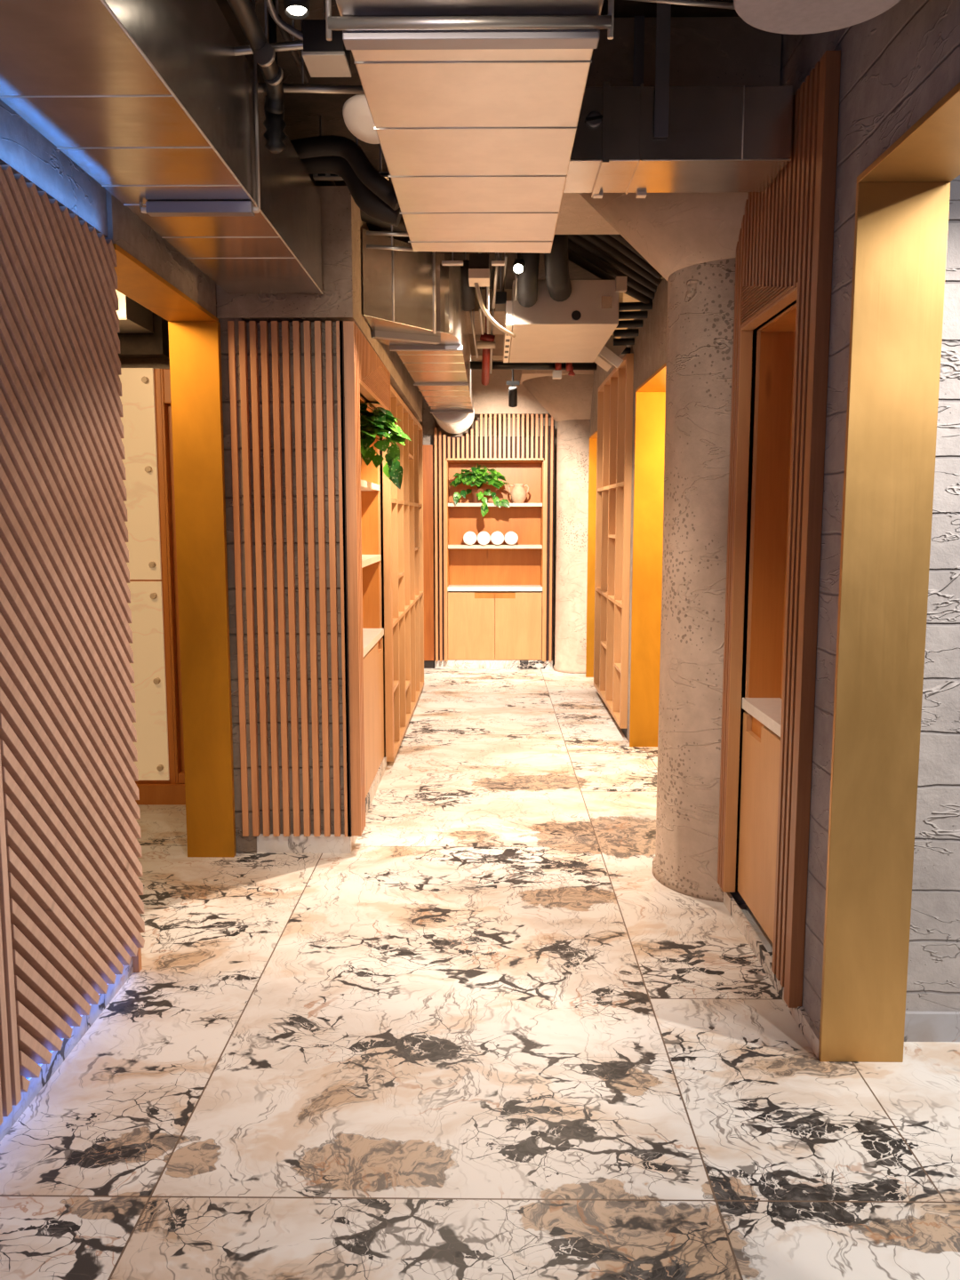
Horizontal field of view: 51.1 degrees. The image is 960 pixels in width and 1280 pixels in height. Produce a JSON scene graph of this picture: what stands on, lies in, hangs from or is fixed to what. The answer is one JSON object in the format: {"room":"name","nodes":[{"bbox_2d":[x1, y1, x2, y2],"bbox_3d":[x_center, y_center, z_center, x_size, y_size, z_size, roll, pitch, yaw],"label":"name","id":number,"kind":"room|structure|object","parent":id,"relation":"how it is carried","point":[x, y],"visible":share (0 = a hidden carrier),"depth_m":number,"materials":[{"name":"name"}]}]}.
{"room":"office corridor","nodes":[
{"label":"office corridor","id":0,"kind":"room"},
{"bbox_2d":[0,99,216,317],"bbox_3d":[-1.243,-1.276,0.527,0.200,0.755,7.330,0,7,1],"label":"beam","id":1,"kind":"structure","parent":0,"point":[29,154],"depth_m":2.93,"materials":[{"name":"concrete"}]},
{"bbox_2d":[117,312,169,358],"bbox_3d":[-2.456,-1.544,5.016,1.780,0.250,0.120,0,7,1],"label":"beam","id":2,"kind":"structure","parent":0,"point":[156,345],"depth_m":4.96,"materials":[{"name":"concrete"}]},
{"bbox_2d":[119,358,169,368],"bbox_3d":[-2.993,-0.693,5.347,2.900,3.080,0.120,0,7,1],"label":"wall","id":3,"kind":"structure","parent":0,"point":[125,363],"depth_m":5.18,"materials":[{"name":"concrete"}]},
{"bbox_2d":[215,282,344,853],"bbox_3d":[-0.922,-0.851,6.636,0.705,3.080,4.640,0,7,1],"label":"wall","id":4,"kind":"structure","parent":0,"point":[244,844],"depth_m":4.38,"materials":[{"name":"wood"}]},
{"bbox_2d":[227,320,350,836],"bbox_3d":[-0.820,-0.234,4.374,0.483,2.237,0.033,0,7,1],"label":"panel","id":5,"kind":"object","parent":4,"relation":"attached to","point":[242,324],"visible":1,"depth_m":4.35,"materials":[{"name":"brown wood"}]},
{"bbox_2d":[256,757,386,853],"bbox_3d":[-0.820,0.822,5.305,0.492,0.083,1.585,0,7,1],"label":"baseboard","id":6,"kind":"structure","parent":4,"relation":"attached to","point":[301,844],"depth_m":4.52,"materials":[{"name":"stone"}]},
{"bbox_2d":[339,320,393,836],"bbox_3d":[-0.723,-0.326,5.131,0.400,2.237,1.560,0,7,1],"label":"shelf unit","id":7,"kind":"object","parent":4,"relation":"attached to","point":[368,518],"visible":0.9,"depth_m":5.03,"materials":[{"name":"brown wood"}]},
{"bbox_2d":[362,628,383,656],"bbox_3d":[-0.740,0.031,5.233,0.340,0.040,1.325,0,7,1],"label":"countertop","id":8,"kind":"structure","parent":7,"relation":"on","point":[371,636],"depth_m":5.50,"materials":[{"name":"white stone"}]},
{"bbox_2d":[360,401,410,488],"bbox_3d":[-0.612,-1.024,5.191,0.517,0.490,0.309,0,7,1],"label":"trailing potted plant","id":9,"kind":"object","parent":7,"relation":"on","point":[380,422],"visible":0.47,"depth_m":5.19,"materials":[{"name":"green plant"}]},
{"bbox_2d":[216,185,422,421],"bbox_3d":[-0.795,-1.899,6.499,0.570,0.525,4.655,0,7,1],"label":"wall","id":10,"kind":"structure","parent":0,"point":[342,299],"depth_m":4.21,"materials":[{"name":"beige concrete"}]},
{"bbox_2d":[361,228,473,413],"bbox_3d":[-0.296,-1.882,6.519,0.443,0.415,4.109,0,7,1],"label":"air duct","id":11,"kind":"object","parent":10,"relation":"attached to","point":[412,302],"visible":0.94,"depth_m":4.90,"materials":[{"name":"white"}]},
{"bbox_2d":[429,403,474,433],"bbox_3d":[-0.246,-2.117,9.172,0.382,0.382,1.195,0,7,1],"label":"duct","id":12,"kind":"object","parent":11,"relation":"attached to","point":[452,423],"visible":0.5,"depth_m":8.83,"materials":[{"name":"metal"}]},
{"bbox_2d":[422,395,435,447],"bbox_3d":[-0.978,-1.214,9.610,1.040,3.080,1.350,0,7,1],"label":"wall","id":13,"kind":"structure","parent":0,"point":[428,420],"depth_m":9.82,"materials":[{"name":"concrete"}]},
{"bbox_2d":[216,0,739,338],"bbox_3d":[0.048,-2.198,4.265,10.000,0.170,15.000,0,7,1],"label":"ceiling","id":14,"kind":"structure","parent":0,"point":[302,110],"depth_m":3.83,"materials":[{"name":"paint"}]},
{"bbox_2d":[115,289,153,333],"bbox_3d":[-2.076,-1.821,4.716,0.945,0.688,0.380,0,7,1],"label":"duct","id":15,"kind":"object","parent":14,"relation":"hanging from","point":[133,317],"visible":0.16,"depth_m":4.73,"materials":[{"name":"metal"}]},
{"bbox_2d":[0,0,323,294],"bbox_3d":[-0.862,-1.411,2.406,0.402,0.383,3.500,0,7,1],"label":"air duct","id":16,"kind":"object","parent":14,"relation":"hanging from","point":[153,100],"visible":0.92,"depth_m":2.48,"materials":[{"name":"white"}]},
{"bbox_2d":[139,0,260,216],"bbox_3d":[-0.824,-1.598,2.917,0.357,0.695,0.040,0,7,1],"label":"channel","id":17,"kind":"object","parent":14,"relation":"hanging from","point":[153,208],"visible":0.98,"depth_m":2.94,"materials":[{"name":"silver metal"}]},
{"bbox_2d":[233,0,303,55],"bbox_3d":[-0.572,-1.756,2.713,0.203,0.332,0.021,0,7,1],"label":"conduit","id":18,"kind":"object","parent":14,"relation":"hanging from","point":[291,45],"visible":0.72,"depth_m":2.72,"materials":[{"name":"silver metal"}]},
{"bbox_2d":[263,0,287,153],"bbox_3d":[-0.602,-1.690,2.923,0.068,0.514,0.068,0,7,1],"label":"ribbed nozzle","id":19,"kind":"object","parent":14,"relation":"hanging from","point":[275,124],"visible":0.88,"depth_m":2.92,"materials":[{"name":"black paint"}]},
{"bbox_2d":[227,0,283,113],"bbox_3d":[-0.569,-1.514,2.550,0.055,0.093,0.722,0,7,-3],"label":"drain pipe","id":20,"kind":"object","parent":19,"relation":"attached to","point":[244,11],"visible":0.89,"depth_m":2.52,"materials":[{"name":"black paint"}]},
{"bbox_2d":[254,42,283,85],"bbox_3d":[-0.559,-1.525,2.666,0.054,0.094,0.243,-1,7,-5],"label":"clamps","id":21,"kind":"object","parent":20,"relation":"attached to","point":[264,57],"visible":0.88,"depth_m":2.56,"materials":[{"name":"silver metal"}]},
{"bbox_2d":[264,0,303,40],"bbox_3d":[-0.517,-1.747,2.597,0.055,0.322,0.176,3,8,26],"label":"conduit","id":22,"kind":"object","parent":14,"relation":"hanging from","point":[274,12],"visible":0.89,"depth_m":2.63,"materials":[{"name":"silver metal"}]},
{"bbox_2d":[275,14,309,83],"bbox_3d":[-0.550,-1.806,2.959,0.019,0.292,0.705,0,7,-3],"label":"conduit","id":23,"kind":"object","parent":14,"relation":"hanging from","point":[284,34],"visible":0.67,"depth_m":2.96,"materials":[{"name":"silver metal"}]},
{"bbox_2d":[283,0,309,19],"bbox_3d":[-0.439,-1.685,2.373,0.100,0.390,0.070,0,7,1],"label":"spotlight","id":24,"kind":"object","parent":14,"relation":"hanging from","point":[293,9],"visible":1,"depth_m":2.39,"materials":[{"name":"black paint"}]},
{"bbox_2d":[260,19,364,94],"bbox_3d":[-0.550,-1.833,3.107,0.393,0.273,0.023,0,7,1],"label":"conduit","id":25,"kind":"object","parent":14,"relation":"hanging from","point":[287,87],"visible":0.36,"depth_m":3.11,"materials":[{"name":"silver metal"}]},
{"bbox_2d":[301,0,351,77],"bbox_3d":[-0.399,-1.701,2.597,0.110,0.412,0.130,0,7,1],"label":"junction box","id":26,"kind":"object","parent":14,"relation":"hanging from","point":[323,58],"visible":0.87,"depth_m":2.56,"materials":[{"name":"metal"}]},
{"bbox_2d":[290,94,399,210],"bbox_3d":[-0.523,-1.847,3.810,0.480,0.416,0.069,0,7,1],"label":"insulated pipe","id":27,"kind":"object","parent":14,"relation":"hanging from","point":[345,148],"visible":0.8,"depth_m":3.79,"materials":[{"name":"black rubber"}]},
{"bbox_2d":[300,136,401,226],"bbox_3d":[-0.547,-1.857,3.960,0.489,0.434,0.089,0,7,1],"label":"insulated pipe","id":28,"kind":"object","parent":14,"relation":"hanging from","point":[366,200],"visible":0.54,"depth_m":3.93,"materials":[{"name":"black rubber"}]},
{"bbox_2d":[312,115,389,180],"bbox_3d":[-0.514,-1.960,3.996,0.300,0.238,0.043,0,7,1],"label":"channel","id":29,"kind":"object","parent":14,"relation":"hanging from","point":[320,176],"visible":0.5,"depth_m":3.99,"materials":[{"name":"silver metal"}]},
{"bbox_2d":[342,93,379,143],"bbox_3d":[-0.315,-1.681,2.825,0.151,0.509,0.139,0,7,1],"label":"globe lamp","id":30,"kind":"object","parent":14,"relation":"attached to","point":[356,111],"visible":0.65,"depth_m":2.83,"materials":[{"name":"glass"}]},
{"bbox_2d":[317,180,407,231],"bbox_3d":[-0.507,-2.011,4.522,0.495,0.263,0.102,-6,9,-40],"label":"insulated pipe","id":31,"kind":"object","parent":14,"relation":"hanging from","point":[401,228],"visible":0.25,"depth_m":4.54,"materials":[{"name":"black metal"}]},
{"bbox_2d":[366,181,408,236],"bbox_3d":[-0.362,-1.875,4.107,0.213,0.434,0.016,0,7,1],"label":"conduit","id":32,"kind":"object","parent":14,"relation":"hanging from","point":[371,233],"visible":0.58,"depth_m":4.13,"materials":[{"name":"silver metal"}]},
{"bbox_2d":[366,177,413,251],"bbox_3d":[-0.363,-1.845,4.111,0.214,0.494,0.016,0,7,1],"label":"conduit","id":33,"kind":"object","parent":14,"relation":"hanging from","point":[369,246],"visible":0.58,"depth_m":4.13,"materials":[{"name":"silver metal"}]},
{"bbox_2d":[441,251,463,265],"bbox_3d":[-0.132,-1.992,4.816,0.102,0.374,0.040,0,7,1],"label":"bracket","id":34,"kind":"object","parent":14,"relation":"hanging from","point":[452,262],"visible":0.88,"depth_m":4.82,"materials":[{"name":"white"}]},
{"bbox_2d":[459,251,475,311],"bbox_3d":[-0.082,-2.023,5.434,0.113,0.461,0.178,0,7,1],"label":"insulated pipe","id":35,"kind":"object","parent":14,"relation":"hanging from","point":[468,301],"visible":0.5,"depth_m":5.39,"materials":[{"name":"black rubber"}]},
{"bbox_2d":[336,0,603,253],"bbox_3d":[-0.020,-1.431,2.337,0.557,0.325,2.985,0,7,1],"label":"air duct","id":36,"kind":"object","parent":14,"relation":"hanging from","point":[476,146],"visible":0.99,"depth_m":2.58,"materials":[{"name":"metal"}]},
{"bbox_2d":[563,81,793,198],"bbox_3d":[0.573,-1.525,3.081,0.678,0.224,0.332,0,7,1],"label":"air duct","id":37,"kind":"object","parent":36,"relation":"attached to","point":[720,139],"visible":0.77,"depth_m":2.94,"materials":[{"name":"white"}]},
{"bbox_2d":[325,0,614,49],"bbox_3d":[-0.021,-1.518,1.993,0.575,0.630,0.077,0,7,1],"label":"channel","id":38,"kind":"object","parent":14,"relation":"hanging from","point":[515,31],"visible":1,"depth_m":2.02,"materials":[{"name":"silver metal"}]},
{"bbox_2d":[469,286,478,358],"bbox_3d":[-0.038,-2.048,6.148,0.014,0.584,0.311,1,7,8],"label":"conduit","id":39,"kind":"object","parent":14,"relation":"hanging from","point":[472,317],"visible":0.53,"depth_m":6.16,"materials":[{"name":"silver metal"}]},
{"bbox_2d":[468,252,489,286],"bbox_3d":[-0.003,-1.967,4.888,0.102,0.440,0.180,0,7,1],"label":"junction box","id":40,"kind":"object","parent":14,"relation":"hanging from","point":[478,270],"visible":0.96,"depth_m":4.82,"materials":[{"name":"beige plastic"}]},
{"bbox_2d":[474,252,515,337],"bbox_3d":[0.081,-1.896,5.101,0.030,0.634,0.457,4,8,27],"label":"conduit","id":41,"kind":"object","parent":40,"relation":"attached to","point":[486,313],"visible":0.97,"depth_m":5.04,"materials":[{"name":"silver metal"}]},
{"bbox_2d":[478,252,484,334],"bbox_3d":[0.008,-2.078,5.942,0.018,0.476,0.305,0,7,3],"label":"conduit","id":42,"kind":"object","parent":14,"relation":"hanging from","point":[479,307],"visible":0.66,"depth_m":5.94,"materials":[{"name":"silver metal"}]},
{"bbox_2d":[477,286,495,385],"bbox_3d":[0.043,-2.083,6.766,0.120,0.665,0.489,0,7,1],"label":"sprinkler riser","id":43,"kind":"object","parent":14,"relation":"attached to","point":[488,342],"visible":0.84,"depth_m":6.66,"materials":[{"name":"red paint"}]},
{"bbox_2d":[468,334,503,359],"bbox_3d":[0.246,-2.585,8.875,1.540,0.180,0.250,0,7,1],"label":"ceiling beam","id":44,"kind":"structure","parent":14,"relation":"attached to","point":[498,351],"depth_m":8.76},
{"bbox_2d":[489,266,495,373],"bbox_3d":[0.081,-2.076,6.546,0.018,0.626,0.316,0,7,-4],"label":"conduit","id":45,"kind":"object","parent":14,"relation":"hanging from","point":[493,268],"visible":0.55,"depth_m":6.55,"materials":[{"name":"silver metal"}]},
{"bbox_2d":[491,252,499,308],"bbox_3d":[0.080,-1.977,5.148,0.018,0.484,0.310,0,7,-3],"label":"conduit","id":46,"kind":"object","parent":14,"relation":"hanging from","point":[496,255],"visible":0.7,"depth_m":5.17,"materials":[{"name":"silver metal"}]},
{"bbox_2d":[495,252,506,311],"bbox_3d":[0.114,-2.042,5.492,0.062,0.437,0.200,0,7,1],"label":"box","id":47,"kind":"object","parent":14,"relation":"hanging from","point":[500,301],"visible":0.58,"depth_m":5.42,"materials":[{"name":"black paint"}]},
{"bbox_2d":[502,252,507,291],"bbox_3d":[0.132,-2.059,5.339,0.014,0.367,0.306,0,7,-2],"label":"conduit","id":48,"kind":"object","parent":14,"relation":"hanging from","point":[505,255],"visible":0.53,"depth_m":5.34,"materials":[{"name":"silver metal"}]},
{"bbox_2d":[506,369,519,407],"bbox_3d":[0.254,-2.171,7.755,0.100,0.731,0.132,0,7,1],"label":"spotlight","id":49,"kind":"object","parent":14,"relation":"hanging from","point":[512,389],"visible":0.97,"depth_m":7.75,"materials":[{"name":"black paint"}]},
{"bbox_2d":[512,252,525,274],"bbox_3d":[0.191,-1.981,4.881,0.100,0.411,0.104,0,7,1],"label":"spotlight","id":50,"kind":"object","parent":14,"relation":"hanging from","point":[519,263],"visible":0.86,"depth_m":4.88,"materials":[{"name":"black paint"}]},
{"bbox_2d":[517,252,539,307],"bbox_3d":[0.248,-1.962,5.054,0.118,0.508,0.318,0,7,1],"label":"hose","id":51,"kind":"object","parent":14,"relation":"hanging from","point":[527,282],"visible":0.55,"depth_m":5.03,"materials":[{"name":"black rubber"}]},
{"bbox_2d":[470,360,596,370],"bbox_3d":[0.367,-2.144,6.887,0.870,0.574,0.052,0,7,1],"label":"pipe","id":52,"kind":"object","parent":14,"relation":"hanging from","point":[474,365],"visible":0.66,"depth_m":6.89,"materials":[{"name":"metal"}]},
{"bbox_2d":[552,362,575,378],"bbox_3d":[0.575,-1.849,6.871,0.155,0.117,0.072,0,7,1],"label":"valve","id":53,"kind":"object","parent":52,"relation":"attached to","point":[556,373],"visible":0.84,"depth_m":6.84,"materials":[{"name":"paint"}]},
{"bbox_2d":[465,288,623,318],"bbox_3d":[0.228,-2.388,7.136,1.540,0.150,0.250,0,7,1],"label":"ceiling beam","id":54,"kind":"structure","parent":14,"relation":"attached to","point":[497,314],"depth_m":7.02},
{"bbox_2d":[544,234,571,301],"bbox_3d":[0.393,-1.975,5.018,0.126,0.480,0.371,1,7,9],"label":"hose","id":55,"kind":"object","parent":14,"relation":"hanging from","point":[556,263],"visible":0.65,"depth_m":4.95,"materials":[{"name":"black rubber"}]},
{"bbox_2d":[503,276,627,362],"bbox_3d":[0.454,-1.837,5.856,0.620,0.232,1.360,0,7,1],"label":"air duct","id":56,"kind":"object","parent":14,"relation":"hanging from","point":[575,329],"visible":0.98,"depth_m":5.26,"materials":[{"name":"metal"}]},
{"bbox_2d":[593,335,626,371],"bbox_3d":[0.847,-1.899,6.653,0.214,0.228,0.265,0,7,1],"label":"outlet","id":57,"kind":"object","parent":56,"relation":"attached to","point":[608,356],"visible":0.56,"depth_m":6.53,"materials":[{"name":"metal"}]},
{"bbox_2d":[632,16,644,86],"bbox_3d":[0.507,-1.813,3.212,0.032,0.340,0.006,0,7,1],"label":"strap","id":58,"kind":"object","parent":14,"relation":"hanging from","point":[639,20],"visible":0.64,"depth_m":3.20,"materials":[{"name":"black metal"}]},
{"bbox_2d":[654,2,671,137],"bbox_3d":[0.527,-1.704,2.897,0.040,0.480,0.006,0,7,1],"label":"strap","id":59,"kind":"object","parent":14,"relation":"hanging from","point":[663,16],"visible":1,"depth_m":2.90,"materials":[{"name":"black metal"}]},
{"bbox_2d":[629,0,735,9],"bbox_3d":[0.504,-1.701,2.406,0.323,0.366,0.014,0,7,1],"label":"conduit","id":60,"kind":"object","parent":14,"relation":"hanging from","point":[692,3],"visible":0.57,"depth_m":2.42,"materials":[{"name":"silver metal"}]},
{"bbox_2d":[733,0,900,34],"bbox_3d":[0.634,-1.502,1.825,0.320,0.620,0.320,0,7,1],"label":"round ceiling fixture","id":61,"kind":"object","parent":14,"relation":"hanging from","point":[788,17],"visible":1,"depth_m":1.93,"materials":[{"name":"silver metal"}]},
{"bbox_2d":[0,662,959,1279],"bbox_3d":[0.047,0.993,4.654,10.000,0.100,15.000,0,7,1],"label":"floor","id":62,"kind":"structure","parent":0,"point":[480,1038],"depth_m":2.70,"materials":[{"name":"stone"}]},
{"bbox_2d":[119,368,185,804],"bbox_3d":[-2.025,-0.255,5.219,1.440,2.240,0.181,0,7,1],"label":"wall panel","id":63,"kind":"object","parent":62,"relation":"on","point":[172,791],"depth_m":5.16,"materials":[{"name":"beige wood"}]},
{"bbox_2d":[386,384,423,761],"bbox_3d":[-0.575,-0.545,7.347,0.135,2.240,2.807,0,7,1],"label":"cabinet","id":64,"kind":"object","parent":62,"relation":"on","point":[406,501],"visible":0.63,"depth_m":7.27,"materials":[{"name":"brown wood"}]},
{"bbox_2d":[520,369,594,673],"bbox_3d":[0.994,-1.233,9.768,1.220,3.080,1.210,0,7,1],"label":"concrete column","id":65,"kind":"structure","parent":62,"relation":"on","point":[568,399],"depth_m":9.55,"materials":[{"name":"concrete"}]},
{"bbox_2d":[554,16,781,902],"bbox_3d":[0.972,-0.548,4.154,1.555,3.080,1.600,0,7,1],"label":"concrete column","id":66,"kind":"structure","parent":62,"relation":"on","point":[691,239],"depth_m":3.84,"materials":[{"name":"concrete"}]},
{"bbox_2d":[609,234,652,266],"bbox_3d":[0.687,-2.052,5.070,0.074,0.218,0.836,7,10,44],"label":"insulated pipe","id":67,"kind":"object","parent":66,"relation":"attached to","point":[618,237],"visible":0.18,"depth_m":5.11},
{"bbox_2d":[418,360,557,662],"bbox_3d":[-0.127,-1.280,10.152,2.730,3.080,0.540,0,7,1],"label":"wall","id":68,"kind":"structure","parent":0,"point":[492,398],"depth_m":9.76,"materials":[{"name":"concrete"}]},
{"bbox_2d":[422,444,434,668],"bbox_3d":[-0.576,-0.811,9.942,0.238,2.200,0.060,0,7,1],"label":"door","id":69,"kind":"structure","parent":68,"relation":"in","point":[427,450],"depth_m":9.91,"materials":[{"name":"red wood"}]},
{"bbox_2d":[434,660,552,668],"bbox_3d":[0.137,0.243,10.043,1.175,0.083,0.020,0,7,1],"label":"baseboard","id":70,"kind":"structure","parent":68,"relation":"attached to","point":[449,664],"depth_m":10.03,"materials":[{"name":"stone"}]},
{"bbox_2d":[433,414,554,661],"bbox_3d":[0.139,-1.009,10.021,1.175,2.407,0.380,0,7,1],"label":"shelf unit","id":71,"kind":"object","parent":68,"relation":"attached to","point":[492,602],"visible":1,"depth_m":9.98,"materials":[{"name":"brown wood"}]},
{"bbox_2d":[463,531,477,544],"bbox_3d":[-0.099,-1.015,9.999,0.134,0.134,0.266,0,7,1],"label":"rolled towel","id":72,"kind":"object","parent":71,"relation":"on","point":[469,538],"visible":1,"depth_m":9.87,"materials":[{"name":"fabric"}]},
{"bbox_2d":[449,464,510,517],"bbox_3d":[0.003,-1.468,9.828,0.605,0.527,0.342,0,7,1],"label":"trailing potted plant","id":73,"kind":"object","parent":71,"relation":"on","point":[476,476],"visible":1,"depth_m":9.81,"materials":[{"name":"green plant"}]},
{"bbox_2d":[476,531,490,544],"bbox_3d":[0.037,-1.014,9.998,0.134,0.134,0.266,0,7,1],"label":"rolled towel","id":74,"kind":"object","parent":71,"relation":"on","point":[484,538],"visible":1,"depth_m":9.87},
{"bbox_2d":[447,584,542,591],"bbox_3d":[0.149,-0.523,10.098,0.939,0.040,0.320,0,7,1],"label":"countertop","id":75,"kind":"structure","parent":71,"relation":"on","point":[452,588],"depth_m":9.94,"materials":[{"name":"white stone"}]},
{"bbox_2d":[490,531,503,544],"bbox_3d":[0.173,-1.014,9.996,0.134,0.134,0.266,0,7,1],"label":"rolled towel","id":76,"kind":"object","parent":71,"relation":"on","point":[497,538],"visible":1,"depth_m":9.87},
{"bbox_2d":[504,531,518,544],"bbox_3d":[0.309,-1.014,9.995,0.134,0.134,0.266,0,7,1],"label":"rolled towel","id":77,"kind":"object","parent":71,"relation":"on","point":[511,538],"visible":1,"depth_m":9.87,"materials":[{"name":"fabric"}]},
{"bbox_2d":[507,483,529,503],"bbox_3d":[0.380,-1.444,9.895,0.160,0.187,0.160,7,10,44],"label":"vase","id":78,"kind":"object","parent":71,"relation":"on","point":[518,493],"visible":1,"depth_m":9.84,"materials":[{"name":"ceramic"}]},
{"bbox_2d":[590,0,959,1032],"bbox_3d":[1.154,-0.487,3.656,0.370,3.080,13.400,0,7,1],"label":"wall","id":79,"kind":"structure","parent":0,"point":[898,63],"depth_m":2.69,"materials":[{"name":"concrete"}]},
{"bbox_2d":[585,431,597,677],"bbox_3d":[1.106,-0.723,9.073,0.210,2.236,0.630,0,7,1],"label":"door surround","id":80,"kind":"object","parent":79,"relation":"attached to","point":[593,438],"visible":0.43,"depth_m":9.36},
{"bbox_2d":[568,249,652,303],"bbox_3d":[0.753,-2.001,5.577,0.870,0.208,0.077,-7,10,-43],"label":"insulated pipe","id":81,"kind":"object","parent":79,"relation":"attached to","point":[572,257],"visible":0.58,"depth_m":5.45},
{"bbox_2d":[568,239,655,299],"bbox_3d":[0.740,-2.015,5.476,0.863,0.211,0.077,-7,10,-44],"label":"insulated pipe","id":82,"kind":"object","parent":79,"relation":"attached to","point":[572,246],"visible":0.7,"depth_m":5.38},
{"bbox_2d":[568,234,656,293],"bbox_3d":[0.727,-2.027,5.374,0.856,0.213,0.076,-7,10,-44],"label":"insulated pipe","id":83,"kind":"object","parent":79,"relation":"attached to","point":[577,239],"visible":0.66,"depth_m":5.31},
{"bbox_2d":[593,353,633,728],"bbox_3d":[1.038,-0.739,7.581,0.145,2.490,1.782,0,7,1],"label":"lattice screen","id":84,"kind":"object","parent":79,"relation":"attached to","point":[615,394],"visible":0.73,"depth_m":7.46,"materials":[{"name":"brown wood"}]},
{"bbox_2d":[578,234,662,286],"bbox_3d":[0.713,-2.037,5.272,0.849,0.215,0.076,-7,10,-45],"label":"insulated pipe","id":85,"kind":"object","parent":79,"relation":"attached to","point":[593,239],"visible":0.65,"depth_m":5.26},
{"bbox_2d":[613,337,634,345],"bbox_3d":[1.041,-1.939,6.522,0.351,0.052,0.042,0,7,1],"label":"ceiling slat","id":86,"kind":"object","parent":79,"relation":"attached to","point":[630,340],"visible":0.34,"depth_m":6.50,"materials":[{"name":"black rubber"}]},
{"bbox_2d":[613,328,639,336],"bbox_3d":[1.017,-1.942,6.341,0.351,0.052,0.042,0,7,1],"label":"ceiling slat","id":87,"kind":"object","parent":79,"relation":"attached to","point":[627,332],"visible":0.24,"depth_m":6.33,"materials":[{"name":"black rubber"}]},
{"bbox_2d":[594,234,662,279],"bbox_3d":[0.700,-2.046,5.171,0.075,0.217,0.843,7,10,44],"label":"insulated pipe","id":88,"kind":"object","parent":79,"relation":"attached to","point":[610,240],"visible":0.5,"depth_m":5.21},
{"bbox_2d":[616,320,642,327],"bbox_3d":[0.993,-1.941,6.160,0.351,0.052,0.042,0,7,1],"label":"ceiling slat","id":89,"kind":"object","parent":79,"relation":"attached to","point":[623,324],"visible":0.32,"depth_m":6.14,"materials":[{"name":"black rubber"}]},
{"bbox_2d":[618,310,647,319],"bbox_3d":[0.969,-1.937,5.979,0.351,0.052,0.042,0,7,1],"label":"insulated pipe","id":90,"kind":"object","parent":79,"relation":"attached to","point":[622,315],"visible":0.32,"depth_m":5.96,"materials":[{"name":"black rubber"}]},
{"bbox_2d":[618,301,652,310],"bbox_3d":[0.945,-1.930,5.799,0.351,0.052,0.042,0,7,1],"label":"insulated pipe","id":91,"kind":"object","parent":79,"relation":"attached to","point":[622,306],"visible":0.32,"depth_m":5.78,"materials":[{"name":"black rubber"}]},
{"bbox_2d":[629,362,666,746],"bbox_3d":[1.076,-0.355,5.790,0.200,2.302,1.403,0,7,1],"label":"door surround","id":92,"kind":"object","parent":79,"relation":"attached to","point":[651,396],"visible":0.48,"depth_m":6.46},
{"bbox_2d":[717,61,819,987],"bbox_3d":[1.022,-0.312,3.326,0.200,2.647,0.900,0,7,1],"label":"built-in cabinet","id":93,"kind":"object","parent":79,"relation":"attached to","point":[773,262],"visible":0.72,"depth_m":3.58,"materials":[{"name":"red wood"}]},
{"bbox_2d":[742,697,782,736],"bbox_3d":[1.040,0.274,3.408,0.140,0.040,0.660,0,7,1],"label":"countertop","id":94,"kind":"structure","parent":93,"relation":"on","point":[767,711],"depth_m":3.53,"materials":[{"name":"white stone"}]},
{"bbox_2d":[723,892,819,1058],"bbox_3d":[0.956,1.072,3.370,0.015,0.055,1.150,0,7,1],"label":"baseboard","id":95,"kind":"structure","parent":79,"relation":"attached to","point":[809,1030],"depth_m":3.32,"materials":[{"name":"stone"}]},
{"bbox_2d":[784,50,840,1007],"bbox_3d":[0.939,-0.238,2.854,0.040,2.680,0.053,0,7,1],"label":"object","id":96,"kind":"object","parent":79,"relation":"attached to","point":[830,61],"visible":1,"depth_m":2.82,"materials":[{"name":"red wood"}]},
{"bbox_2d":[818,81,959,1062],"bbox_3d":[1.052,0.087,1.980,0.228,2.347,1.372,0,7,1],"label":"door surround","id":97,"kind":"object","parent":79,"relation":"attached to","point":[902,206],"visible":1,"depth_m":2.62,"materials":[{"name":"metal"}]},
{"bbox_2d":[905,175,959,1011],"bbox_3d":[2.845,-0.409,2.771,3.370,3.020,0.140,0,7,1],"label":"brick wall","id":98,"kind":"structure","parent":0,"point":[933,966],"depth_m":2.80,"materials":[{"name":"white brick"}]},
{"bbox_2d":[904,1011,959,1041],"bbox_3d":[2.845,1.108,2.949,3.370,0.085,0.155,0,7,1],"label":"baseboard","id":99,"kind":"structure","parent":98,"relation":"attached to","point":[919,1026],"depth_m":2.89,"materials":[{"name":"grey stone"}]},
{"bbox_3d":[-1.274,-0.052,0.093,0.150,3.080,6.170,0,7,1],"label":"wall","id":100,"kind":"structure","parent":0,"visible":0},
{"bbox_2d":[0,956,133,1141],"bbox_3d":[-1.192,1.427,0.273,0.015,0.100,6.170,0,7,1],"label":"baseboard","id":101,"kind":"structure","parent":100,"relation":"attached to","point":[36,1085],"depth_m":2.79,"materials":[{"name":"grey stone"}]},
{"bbox_2d":[0,164,144,1125],"bbox_3d":[-1.224,0.079,2.083,0.198,2.338,2.290,0,7,1],"label":"panel","id":102,"kind":"object","parent":100,"relation":"attached to","point":[71,905],"depth_m":2.69,"materials":[{"name":"brown wood"}]},
{"bbox_2d":[112,243,236,857],"bbox_3d":[-1.201,-0.122,3.778,0.208,2.327,1.165,0,7,1],"label":"door surround","id":103,"kind":"object","parent":100,"relation":"attached to","point":[195,354],"visible":0.85,"depth_m":4.30,"materials":[{"name":"metal"}]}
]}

